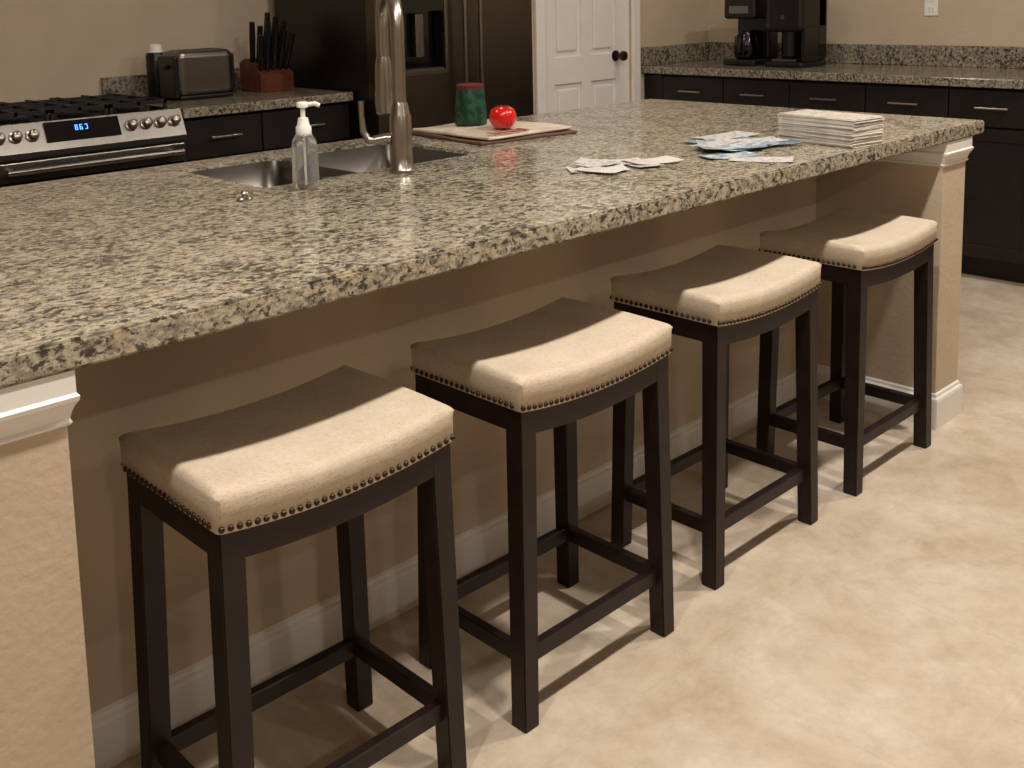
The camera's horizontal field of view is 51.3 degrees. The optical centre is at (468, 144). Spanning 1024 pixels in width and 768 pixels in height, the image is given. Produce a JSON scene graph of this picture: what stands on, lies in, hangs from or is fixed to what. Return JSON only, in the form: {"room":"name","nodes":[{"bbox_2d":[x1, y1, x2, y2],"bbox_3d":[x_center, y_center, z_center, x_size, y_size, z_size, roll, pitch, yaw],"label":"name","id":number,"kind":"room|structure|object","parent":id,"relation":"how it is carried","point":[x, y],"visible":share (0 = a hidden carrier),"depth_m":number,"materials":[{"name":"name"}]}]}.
{"room":"kitchen","nodes":[
{"label":"kitchen","id":0,"kind":"room"},
{"bbox_2d":[0,0,274,102],"bbox_3d":[-2.568,-0.509,3.958,6.175,2.720,0.100,-9,11,-42],"label":"wall","id":1,"kind":"structure","parent":0,"point":[49,48],"depth_m":4.75,"materials":[{"name":"paint"}]},
{"bbox_2d":[100,67,240,96],"bbox_3d":[-1.323,-0.296,5.056,0.865,0.100,0.028,-9,11,-42],"label":"backsplash","id":2,"kind":"structure","parent":1,"relation":"attached to","point":[135,85],"depth_m":4.84,"materials":[{"name":"stone"}]},
{"bbox_2d":[111,273,1023,767],"bbox_3d":[0.764,1.132,1.752,7.920,0.100,8.120,-9,11,-42],"label":"floor","id":3,"kind":"structure","parent":0,"point":[884,630],"depth_m":2.20,"materials":[{"name":"stone"}]},
{"bbox_2d":[0,93,186,187],"bbox_3d":[-1.627,0.282,4.291,0.760,0.892,0.787,-9,11,-42],"label":"gas range","id":4,"kind":"object","parent":3,"relation":"on","point":[57,138],"visible":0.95,"depth_m":4.04,"materials":[{"name":"metal"}]},
{"bbox_2d":[0,104,170,124],"bbox_3d":[-1.678,-0.118,4.279,0.760,0.020,0.670,-9,11,-42],"label":"cooktop","id":5,"kind":"object","parent":4,"relation":"in","point":[138,109],"depth_m":4.12,"materials":[{"name":"black metal"}]},
{"bbox_2d":[0,141,185,187],"bbox_3d":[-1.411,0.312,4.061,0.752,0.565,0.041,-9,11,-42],"label":"oven","id":6,"kind":"object","parent":4,"relation":"in","point":[29,161],"depth_m":3.99,"materials":[{"name":"silver metal"}]},
{"bbox_2d":[7,148,184,176],"bbox_3d":[-1.374,0.067,3.979,0.680,0.024,0.024,-9,11,-42],"label":"handle","id":7,"kind":"object","parent":4,"relation":"in","point":[66,166],"depth_m":3.95,"materials":[{"name":"metal"}]},
{"bbox_2d":[100,67,352,161],"bbox_3d":[-1.074,0.186,4.866,0.865,1.015,0.722,-9,11,-42],"label":"base cabinet","id":8,"kind":"object","parent":3,"relation":"on","point":[244,122],"visible":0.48,"depth_m":4.59,"materials":[{"name":"brown wood"}]},
{"bbox_2d":[144,87,352,118],"bbox_3d":[-1.078,-0.199,4.820,0.845,0.040,0.715,-9,11,-42],"label":"countertop","id":9,"kind":"structure","parent":8,"relation":"on","point":[241,101],"depth_m":4.60,"materials":[{"name":"stone"}]},
{"bbox_2d":[145,44,163,97],"bbox_3d":[-1.403,-0.330,4.793,0.090,0.243,0.090,-9,11,-42],"label":"canister","id":10,"kind":"object","parent":9,"relation":"on","point":[155,50],"visible":0.79,"depth_m":4.75,"materials":[{"name":"plastic"}]},
{"bbox_2d":[158,48,235,100],"bbox_3d":[-1.217,-0.314,4.735,0.317,0.216,0.170,-9,11,-42],"label":"toaster","id":11,"kind":"object","parent":9,"relation":"on","point":[200,73],"visible":1,"depth_m":4.67,"materials":[{"name":"metal"}]},
{"bbox_2d":[239,12,294,92],"bbox_3d":[-0.949,-0.435,5.009,0.197,0.366,0.207,-9,11,-42],"label":"knife block","id":12,"kind":"object","parent":9,"relation":"on","point":[267,72],"visible":1,"depth_m":4.96,"materials":[{"name":"brown wood"}]},
{"bbox_2d":[119,365,466,767],"bbox_3d":[-0.278,0.770,1.751,0.450,0.673,0.310,-9,11,-42],"label":"counter stool","id":13,"kind":"object","parent":3,"relation":"on","point":[322,453],"visible":1,"depth_m":1.68,"materials":[{"name":"wood"}]},
{"bbox_2d":[119,365,453,534],"bbox_3d":[-0.285,0.476,1.710,0.442,0.081,0.302,-9,11,-42],"label":"seat cushion","id":14,"kind":"object","parent":13,"relation":"on","point":[274,463],"depth_m":1.63,"materials":[{"name":"fabric"}]},
{"bbox_2d":[274,0,533,139],"bbox_3d":[-0.290,-0.293,5.346,1.005,1.750,0.876,-9,11,-42],"label":"refrigerator","id":15,"kind":"object","parent":3,"relation":"on","point":[448,43],"visible":0.2,"depth_m":5.01,"materials":[{"name":"black metal"}]},
{"bbox_2d":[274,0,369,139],"bbox_3d":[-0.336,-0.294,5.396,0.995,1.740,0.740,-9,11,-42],"label":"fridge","id":16,"kind":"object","parent":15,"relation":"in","point":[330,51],"depth_m":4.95,"materials":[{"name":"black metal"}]},
{"bbox_2d":[0,99,983,767],"bbox_3d":[0.041,0.499,2.755,3.050,0.915,1.270,-9,11,-42],"label":"kitchen island","id":17,"kind":"object","parent":3,"relation":"on","point":[133,300],"visible":0.79,"depth_m":2.11,"materials":[{"name":"stone"}]},
{"bbox_2d":[0,99,983,387],"bbox_3d":[0.029,0.066,2.695,3.050,0.040,1.270,-9,11,-42],"label":"island countertop","id":18,"kind":"structure","parent":17,"relation":"on","point":[97,268],"depth_m":2.06,"materials":[{"name":"stone"}]},
{"bbox_2d":[236,190,253,201],"bbox_3d":[-0.476,0.109,2.262,0.036,0.021,0.036,-9,11,-42],"label":"stopper","id":19,"kind":"object","parent":18,"relation":"on","point":[244,198],"visible":1,"depth_m":2.25,"materials":[{"name":"silver metal"}]},
{"bbox_2d":[291,101,320,189],"bbox_3d":[-0.366,0.002,2.379,0.062,0.195,0.060,-9,11,-42],"label":"soap dispenser bottle","id":20,"kind":"object","parent":18,"relation":"on","point":[304,148],"visible":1,"depth_m":2.36,"materials":[{"name":"clear plastic"}]},
{"bbox_2d":[188,144,466,187],"bbox_3d":[-0.350,0.186,2.793,0.660,0.270,0.390,-9,11,-42],"label":"sink","id":21,"kind":"object","parent":18,"relation":"in","point":[264,174],"visible":0.03,"depth_m":2.90,"materials":[{"name":"metal"}]},
{"bbox_2d":[358,0,415,173],"bbox_3d":[-0.190,-0.171,2.636,0.132,0.456,0.244,-1,8,7],"label":"kitchen faucet","id":22,"kind":"object","parent":18,"relation":"on","point":[390,76],"visible":1,"depth_m":2.55,"materials":[{"name":"silver metal"}]},
{"bbox_2d":[388,102,415,173],"bbox_3d":[-0.163,-0.017,2.564,0.066,0.170,0.066,-9,11,-42],"label":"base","id":23,"kind":"object","parent":22,"relation":"on","point":[400,123],"depth_m":2.54,"materials":[{"name":"silver metal"}]},
{"bbox_2d":[412,119,577,145],"bbox_3d":[0.070,-0.044,3.242,0.370,0.026,0.372,-7,10,-37],"label":"cutting board","id":24,"kind":"object","parent":18,"relation":"on","point":[486,134],"visible":0.81,"depth_m":3.15,"materials":[{"name":"beige wood"}]},
{"bbox_2d":[455,83,486,125],"bbox_3d":[0.006,-0.123,3.276,0.100,0.125,0.100,-9,11,-42],"label":"cup","id":25,"kind":"object","parent":24,"relation":"on","point":[470,107],"visible":1,"depth_m":3.24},
{"bbox_2d":[489,105,516,128],"bbox_3d":[0.101,-0.080,3.164,0.082,0.070,0.082,-9,11,-42],"label":"tomato","id":26,"kind":"object","parent":24,"relation":"on","point":[500,117],"visible":1,"depth_m":3.13,"materials":[{"name":"red food"}]},
{"bbox_2d":[488,128,528,133],"bbox_3d":[0.114,-0.038,3.095,0.135,0.001,0.045,-9,11,-42],"label":"print","id":27,"kind":"object","parent":24,"relation":"on","point":[516,130],"depth_m":3.10},
{"bbox_2d":[566,155,683,172],"bbox_3d":[0.353,0.045,2.595,0.315,0.010,0.234,-9,11,-42],"label":"cards","id":28,"kind":"object","parent":18,"relation":"on","point":[589,165],"visible":1,"depth_m":2.57,"materials":[{"name":"white paper"}]},
{"bbox_2d":[683,131,803,161],"bbox_3d":[0.722,-0.001,2.845,0.324,0.014,0.528,2,9,22],"label":"brochures","id":29,"kind":"object","parent":18,"relation":"on","point":[733,140],"visible":1,"depth_m":2.81,"materials":[{"name":"grey paper"}]},
{"bbox_2d":[777,109,884,148],"bbox_3d":[0.975,-0.043,2.879,0.134,0.075,0.254,-7,9,-34],"label":"magazine stack","id":30,"kind":"object","parent":18,"relation":"on","point":[829,128],"visible":0.98,"depth_m":2.81,"materials":[{"name":"white paper"}]},
{"bbox_2d":[777,131,880,140],"bbox_3d":[0.972,-0.027,2.883,0.124,0.003,0.244,-7,9,-33],"label":"magazine","id":31,"kind":"object","parent":30,"relation":"on","point":[795,135],"depth_m":2.81,"materials":[{"name":"white paper"}]},
{"bbox_2d":[777,134,881,142],"bbox_3d":[0.974,-0.022,2.883,0.124,0.003,0.244,-7,10,-34],"label":"magazine","id":32,"kind":"object","parent":30,"relation":"on","point":[806,138],"depth_m":2.81,"materials":[{"name":"white paper"}]},
{"bbox_2d":[777,114,881,122],"bbox_3d":[0.973,-0.075,2.879,0.124,0.003,0.244,-7,10,-34],"label":"magazine","id":33,"kind":"object","parent":30,"relation":"on","point":[783,118],"depth_m":2.83,"materials":[{"name":"white paper"}]},
{"bbox_2d":[778,136,881,146],"bbox_3d":[0.974,-0.013,2.883,0.124,0.003,0.244,-6,9,-32],"label":"magazine","id":34,"kind":"object","parent":30,"relation":"on","point":[836,141],"depth_m":2.80,"materials":[{"name":"white paper"}]},
{"bbox_2d":[778,116,881,124],"bbox_3d":[0.974,-0.069,2.881,0.124,0.003,0.244,-7,9,-33],"label":"magazine","id":35,"kind":"object","parent":30,"relation":"on","point":[783,120],"depth_m":2.81,"materials":[{"name":"white paper"}]},
{"bbox_2d":[779,109,881,119],"bbox_3d":[0.975,-0.080,2.875,0.122,0.002,0.240,-7,10,-35],"label":"magazine","id":36,"kind":"object","parent":30,"relation":"on","point":[806,114],"depth_m":2.86,"materials":[{"name":"white paper"}]},
{"bbox_2d":[778,133,882,141],"bbox_3d":[0.977,-0.025,2.882,0.124,0.003,0.244,-7,10,-35],"label":"magazine","id":37,"kind":"object","parent":30,"relation":"on","point":[803,137],"depth_m":2.81,"materials":[{"name":"white paper"}]},
{"bbox_2d":[779,135,881,143],"bbox_3d":[0.974,-0.019,2.885,0.124,0.003,0.244,-7,9,-32],"label":"magazine","id":38,"kind":"object","parent":30,"relation":"on","point":[813,139],"depth_m":2.80,"materials":[{"name":"white paper"}]},
{"bbox_2d":[778,117,882,125],"bbox_3d":[0.975,-0.066,2.878,0.124,0.003,0.244,-7,9,-33],"label":"magazine","id":39,"kind":"object","parent":30,"relation":"on","point":[785,121],"depth_m":2.81,"materials":[{"name":"white paper"}]},
{"bbox_2d":[778,119,882,127],"bbox_3d":[0.974,-0.061,2.880,0.124,0.003,0.244,-7,9,-33],"label":"magazine","id":40,"kind":"object","parent":30,"relation":"on","point":[784,123],"depth_m":2.81,"materials":[{"name":"white paper"}]},
{"bbox_2d":[778,120,882,128],"bbox_3d":[0.974,-0.058,2.877,0.124,0.003,0.244,-6,9,-32],"label":"magazine","id":41,"kind":"object","parent":30,"relation":"on","point":[783,124],"depth_m":2.81,"materials":[{"name":"white paper"}]},
{"bbox_2d":[778,122,882,129],"bbox_3d":[0.974,-0.055,2.877,0.124,0.003,0.244,-7,10,-34],"label":"magazine","id":42,"kind":"object","parent":30,"relation":"on","point":[783,125],"depth_m":2.81,"materials":[{"name":"white paper"}]},
{"bbox_2d":[778,124,882,131],"bbox_3d":[0.976,-0.050,2.880,0.124,0.003,0.244,-7,10,-34],"label":"magazine","id":43,"kind":"object","parent":30,"relation":"on","point":[783,127],"depth_m":2.81,"materials":[{"name":"white paper"}]},
{"bbox_2d":[779,114,882,121],"bbox_3d":[0.974,-0.077,2.874,0.124,0.003,0.244,-7,10,-34],"label":"magazine","id":44,"kind":"object","parent":30,"relation":"on","point":[782,117],"depth_m":2.83,"materials":[{"name":"white paper"}]},
{"bbox_2d":[779,125,882,134],"bbox_3d":[0.976,-0.044,2.880,0.124,0.003,0.244,-7,9,-33],"label":"magazine","id":45,"kind":"object","parent":30,"relation":"on","point":[784,129],"depth_m":2.81,"materials":[{"name":"white paper"}]},
{"bbox_2d":[779,129,882,137],"bbox_3d":[0.977,-0.036,2.881,0.124,0.003,0.244,-7,9,-33],"label":"magazine","id":46,"kind":"object","parent":30,"relation":"on","point":[792,133],"depth_m":2.81,"materials":[{"name":"white paper"}]},
{"bbox_2d":[779,131,883,139],"bbox_3d":[0.976,-0.029,2.878,0.124,0.003,0.244,-7,9,-33],"label":"magazine","id":47,"kind":"object","parent":30,"relation":"on","point":[795,135],"depth_m":2.81,"materials":[{"name":"white paper"}]},
{"bbox_2d":[779,119,883,126],"bbox_3d":[0.978,-0.063,2.878,0.124,0.003,0.244,-7,10,-34],"label":"magazine","id":48,"kind":"object","parent":30,"relation":"on","point":[782,122],"depth_m":2.81,"materials":[{"name":"white paper"}]},
{"bbox_2d":[781,138,881,147],"bbox_3d":[0.974,-0.010,2.883,0.124,0.003,0.244,-7,9,-33],"label":"magazine","id":49,"kind":"object","parent":30,"relation":"on","point":[838,142],"depth_m":2.79,"materials":[{"name":"white paper"}]},
{"bbox_2d":[779,123,883,130],"bbox_3d":[0.977,-0.052,2.879,0.124,0.003,0.244,-7,10,-35],"label":"magazine","id":50,"kind":"object","parent":30,"relation":"on","point":[783,126],"depth_m":2.81,"materials":[{"name":"white paper"}]},
{"bbox_2d":[780,125,882,132],"bbox_3d":[0.976,-0.047,2.882,0.124,0.003,0.244,-7,9,-32],"label":"magazine","id":51,"kind":"object","parent":30,"relation":"on","point":[783,128],"depth_m":2.81,"materials":[{"name":"white paper"}]},
{"bbox_2d":[780,127,882,135],"bbox_3d":[0.977,-0.041,2.881,0.124,0.003,0.244,-7,9,-33],"label":"magazine","id":52,"kind":"object","parent":30,"relation":"on","point":[790,131],"depth_m":2.81,"materials":[{"name":"white paper"}]},
{"bbox_2d":[779,128,883,136],"bbox_3d":[0.976,-0.038,2.877,0.124,0.003,0.244,-7,9,-32],"label":"magazine","id":53,"kind":"object","parent":30,"relation":"on","point":[791,132],"depth_m":2.81,"materials":[{"name":"white paper"}]},
{"bbox_2d":[780,136,883,145],"bbox_3d":[0.978,-0.016,2.881,0.124,0.003,0.244,-7,9,-32],"label":"magazine","id":54,"kind":"object","parent":30,"relation":"on","point":[821,140],"depth_m":2.80,"materials":[{"name":"white paper"}]},
{"bbox_2d":[780,130,883,138],"bbox_3d":[0.979,-0.033,2.881,0.124,0.003,0.244,-7,9,-33],"label":"magazine","id":55,"kind":"object","parent":30,"relation":"on","point":[791,134],"depth_m":2.81,"materials":[{"name":"white paper"}]},
{"bbox_2d":[780,116,884,123],"bbox_3d":[0.978,-0.071,2.874,0.124,0.003,0.244,-7,10,-34],"label":"magazine","id":56,"kind":"object","parent":30,"relation":"on","point":[783,119],"depth_m":2.81,"materials":[{"name":"white paper"}]},
{"bbox_2d":[801,141,883,148],"bbox_3d":[0.978,-0.007,2.882,0.124,0.003,0.244,-7,9,-34],"label":"magazine","id":57,"kind":"object","parent":30,"relation":"on","point":[846,144],"depth_m":2.78,"materials":[{"name":"white paper"}]},
{"bbox_2d":[410,297,673,733],"bbox_3d":[0.157,0.702,2.150,0.450,0.673,0.310,-9,11,-42],"label":"counter stool","id":58,"kind":"object","parent":3,"relation":"on","point":[560,363],"visible":1,"depth_m":2.05,"materials":[{"name":"wood"}]},
{"bbox_2d":[410,297,671,412],"bbox_3d":[0.149,0.409,2.110,0.442,0.081,0.302,-9,11,-42],"label":"seat cushion","id":59,"kind":"object","parent":58,"relation":"on","point":[564,354],"depth_m":2.03,"materials":[{"name":"fabric"}]},
{"bbox_2d":[610,244,821,589],"bbox_3d":[0.605,0.628,2.596,0.450,0.673,0.310,-9,11,-42],"label":"counter stool","id":60,"kind":"object","parent":3,"relation":"on","point":[720,296],"visible":1,"depth_m":2.50,"materials":[{"name":"wood"}]},
{"bbox_2d":[610,244,821,325],"bbox_3d":[0.597,0.335,2.556,0.442,0.081,0.302,-9,11,-42],"label":"seat cushion","id":61,"kind":"object","parent":60,"relation":"on","point":[721,285],"depth_m":2.47,"materials":[{"name":"fabric"}]},
{"bbox_2d":[641,42,1023,283],"bbox_3d":[2.607,0.092,4.811,0.672,1.020,4.078,-9,11,-42],"label":"base cabinet","id":62,"kind":"object","parent":3,"relation":"on","point":[985,83],"visible":0.47,"depth_m":5.06,"materials":[{"name":"brown wood"}]},
{"bbox_2d":[641,59,1023,88],"bbox_3d":[2.603,-0.290,4.763,0.658,0.040,4.078,-9,11,-42],"label":"countertop","id":63,"kind":"structure","parent":62,"relation":"on","point":[981,77],"depth_m":5.22,"materials":[{"name":"stone"}]},
{"bbox_2d":[723,0,777,65],"bbox_3d":[1.545,-0.630,5.867,0.272,0.384,0.200,-9,11,-42],"label":"coffee maker","id":64,"kind":"object","parent":63,"relation":"on","point":[754,45],"visible":0.88,"depth_m":5.82,"materials":[{"name":"black plastic"}]},
{"bbox_2d":[764,0,826,67],"bbox_3d":[1.742,-0.618,5.667,0.274,0.404,0.222,-9,11,-42],"label":"brewer","id":65,"kind":"object","parent":63,"relation":"on","point":[802,24],"visible":1,"depth_m":5.59,"materials":[{"name":"black plastic"}]},
{"bbox_2d":[772,58,800,61],"bbox_3d":[1.700,-0.445,5.648,0.120,0.012,0.140,-9,11,-42],"label":"drip tray","id":66,"kind":"object","parent":65,"relation":"on","point":[781,59],"depth_m":5.61,"materials":[{"name":"metal"}]},
{"bbox_2d":[756,208,937,496],"bbox_3d":[1.072,0.558,3.016,0.450,0.673,0.310,-9,11,-42],"label":"counter stool","id":67,"kind":"object","parent":3,"relation":"on","point":[856,250],"visible":0.98,"depth_m":2.95,"materials":[{"name":"wood"}]},
{"bbox_2d":[760,208,937,270],"bbox_3d":[1.064,0.265,2.976,0.442,0.081,0.302,-9,11,-42],"label":"seat cushion","id":68,"kind":"object","parent":67,"relation":"on","point":[844,239],"depth_m":2.89,"materials":[{"name":"fabric"}]},
{"bbox_2d":[531,0,708,114],"bbox_3d":[0.551,-0.909,6.238,1.545,2.720,0.960,-9,11,-42],"label":"wall","id":69,"kind":"structure","parent":0,"point":[662,22],"depth_m":6.16,"materials":[{"name":"paint"}]},
{"bbox_2d":[545,0,628,112],"bbox_3d":[0.621,-0.504,5.739,0.715,2.030,0.040,-9,11,-42],"label":"door slab","id":70,"kind":"structure","parent":69,"relation":"in","point":[581,36],"depth_m":5.72,"materials":[{"name":"white paint"}]},
{"bbox_2d":[612,50,627,60],"bbox_3d":[0.836,-0.486,5.861,0.060,0.060,0.076,-9,11,-42],"label":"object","id":71,"kind":"structure","parent":70,"relation":"attached to","point":[616,55],"depth_m":5.85,"materials":[{"name":"brown metal"}]},
{"bbox_2d":[534,0,640,113],"bbox_3d":[0.650,-0.532,5.702,0.845,2.115,0.018,-9,11,-42],"label":"trim","id":72,"kind":"structure","parent":69,"relation":"attached to","point":[539,5],"depth_m":5.47,"materials":[{"name":"white paint"}]},
{"bbox_2d":[641,42,708,65],"bbox_3d":[1.212,-0.528,6.218,0.629,0.104,0.028,-9,11,-42],"label":"backsplash","id":73,"kind":"structure","parent":69,"relation":"attached to","point":[666,54],"depth_m":6.18,"materials":[{"name":"stone"}]},
{"bbox_2d":[708,0,1023,46],"bbox_3d":[3.869,-0.672,3.886,0.100,2.720,7.100,-9,11,-42],"label":"wall","id":74,"kind":"structure","parent":0,"point":[890,22],"depth_m":5.52,"materials":[{"name":"paint"}]},
{"bbox_2d":[709,42,1023,68],"bbox_3d":[2.831,-0.398,4.965,0.028,0.104,4.078,-9,11,-42],"label":"backsplash","id":75,"kind":"structure","parent":74,"relation":"attached to","point":[885,54],"depth_m":5.50,"materials":[{"name":"stone"}]},
{"bbox_2d":[924,0,937,15],"bbox_3d":[2.362,-0.716,5.440,0.008,0.120,0.070,-9,11,-42],"label":"wall outlet","id":76,"kind":"object","parent":74,"relation":"attached to","point":[930,6],"visible":1,"depth_m":5.44,"materials":[{"name":"white plastic"}]},
{"bbox_2d":[927,6,934,11],"bbox_3d":[2.361,-0.691,5.442,0.003,0.030,0.040,-9,11,-42],"label":"receptacle","id":77,"kind":"object","parent":76,"relation":"attached to","point":[929,8],"depth_m":5.44,"materials":[{"name":"white plastic"}]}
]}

